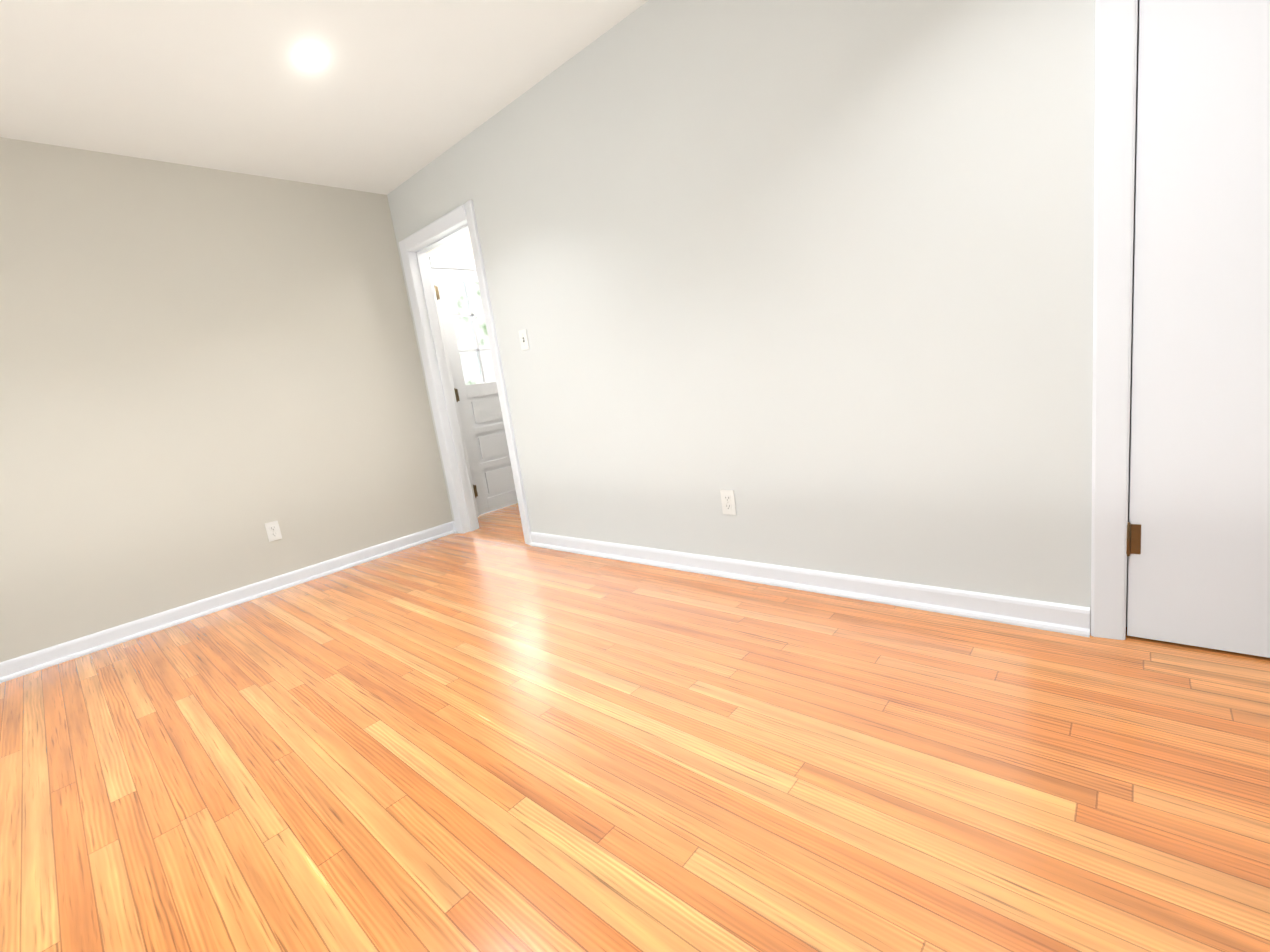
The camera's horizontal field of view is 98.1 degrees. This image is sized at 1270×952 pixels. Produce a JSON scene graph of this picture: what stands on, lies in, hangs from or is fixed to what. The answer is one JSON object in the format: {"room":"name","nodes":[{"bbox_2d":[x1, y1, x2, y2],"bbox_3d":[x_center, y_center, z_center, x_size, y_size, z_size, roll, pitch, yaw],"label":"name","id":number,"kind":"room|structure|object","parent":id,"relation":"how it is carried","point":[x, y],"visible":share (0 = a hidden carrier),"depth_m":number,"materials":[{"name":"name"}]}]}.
{"room":"empty bedroom","nodes":[
{"label":"empty bedroom","id":0,"kind":"room"},
{"bbox_2d":[0,137,452,661],"bbox_3d":[-2.741,-0.377,2.822,0.120,2.440,3.480,1,14,42],"label":"wall","id":1,"kind":"structure","parent":0,"point":[206,374],"depth_m":3.03,"materials":[{"name":"paint"}]},
{"bbox_2d":[0,521,456,682],"bbox_3d":[-2.517,0.772,2.969,0.050,0.086,3.480,1,14,42],"label":"baseboard","id":2,"kind":"structure","parent":1,"relation":"attached to","point":[35,661],"depth_m":3.08,"materials":[{"name":"white wood"}]},
{"bbox_2d":[265,521,281,541],"bbox_3d":[-2.194,0.335,3.346,0.009,0.114,0.070,1,14,42],"label":"electrical outlet","id":3,"kind":"object","parent":1,"relation":"attached to","point":[273,531],"visible":1,"depth_m":3.34,"materials":[{"name":"white plastic"}]},
{"bbox_2d":[0,0,648,194],"bbox_3d":[-0.531,-1.722,1.379,5.790,0.080,5.140,1,14,42],"label":"ceiling","id":4,"kind":"structure","parent":0,"point":[387,97],"depth_m":2.37,"materials":[{"name":"paint"}]},
{"bbox_2d":[293,46,327,64],"bbox_3d":[-1.331,-1.722,2.262,0.126,0.006,0.126,0,13,39],"label":"recessed light","id":5,"kind":"object","parent":4,"relation":"in","point":[309,55],"visible":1,"depth_m":2.24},
{"bbox_2d":[426,230,473,259],"bbox_3d":[-1.277,-0.935,4.798,0.120,2.440,1.300,1,14,42],"label":"wall","id":6,"kind":"structure","parent":0,"point":[459,247],"depth_m":4.49,"materials":[{"name":"paint"}]},
{"bbox_2d":[427,257,478,516],"bbox_3d":[-1.243,-0.775,4.824,0.141,2.110,0.970,1,14,42],"label":"door frame","id":7,"kind":"structure","parent":6,"relation":"attached to","point":[449,263],"depth_m":4.46,"materials":[{"name":"white wood"}]},
{"bbox_2d":[431,268,517,514],"bbox_3d":[-1.195,-0.738,4.786,0.114,2.017,0.811,1,14,42],"label":"back door","id":8,"kind":"structure","parent":6,"relation":"in","point":[483,428],"depth_m":4.68,"materials":[{"name":"white wood"}]},
{"bbox_2d":[0,503,1269,951],"bbox_3d":[-0.224,0.737,1.783,6.500,0.060,6.000,1,14,42],"label":"floor","id":9,"kind":"structure","parent":0,"point":[494,733],"depth_m":1.37,"materials":[{"name":"brown wood"}]},
{"bbox_2d":[387,0,1139,632],"bbox_3d":[0.313,-0.735,2.425,5.670,2.440,0.120,1,14,42],"label":"wall","id":10,"kind":"structure","parent":0,"point":[809,282],"depth_m":2.05,"materials":[{"name":"paint"}]},
{"bbox_2d":[399,200,530,544],"bbox_3d":[-1.106,-0.604,3.758,0.920,2.110,0.162,1,14,42],"label":"trim","id":11,"kind":"structure","parent":10,"relation":"attached to","point":[415,247],"depth_m":3.88,"materials":[{"name":"white wood"}]},
{"bbox_2d":[518,329,529,350],"bbox_3d":[-0.649,-0.787,3.186,0.070,0.114,0.023,1,14,42],"label":"light switch","id":12,"kind":"object","parent":10,"relation":"attached to","point":[523,337],"visible":1,"depth_m":3.19,"materials":[{"name":"white plastic"}]},
{"bbox_2d":[720,490,736,514],"bbox_3d":[0.422,0.119,2.497,0.070,0.114,0.009,1,14,42],"label":"electrical outlet","id":13,"kind":"object","parent":10,"relation":"attached to","point":[728,501],"visible":1,"depth_m":2.49,"materials":[{"name":"white plastic"}]},
{"bbox_2d":[530,532,1089,637],"bbox_3d":[0.362,0.428,2.632,2.796,0.086,0.030,1,14,42],"label":"baseboard","id":14,"kind":"structure","parent":10,"relation":"attached to","point":[1055,617],"depth_m":2.16,"materials":[{"name":"white wood"}]},
{"bbox_2d":[1091,0,1137,639],"bbox_3d":[1.633,-0.540,1.242,0.920,2.110,0.106,1,14,42],"label":"trim","id":15,"kind":"structure","parent":10,"relation":"attached to","point":[1116,26],"depth_m":1.50,"materials":[{"name":"white wood"}]},
{"bbox_2d":[1126,0,1269,657],"bbox_3d":[1.604,-0.494,1.218,0.763,2.017,0.107,1,14,42],"label":"closet door","id":16,"kind":"structure","parent":10,"relation":"in","point":[1198,542],"depth_m":1.42,"materials":[{"name":"white wood"}]},
{"label":"outside","id":17,"kind":"structure","parent":0,"visible":0},
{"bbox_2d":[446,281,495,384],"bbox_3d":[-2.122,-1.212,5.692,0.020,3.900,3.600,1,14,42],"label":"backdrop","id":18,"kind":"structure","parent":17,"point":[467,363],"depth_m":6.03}
]}

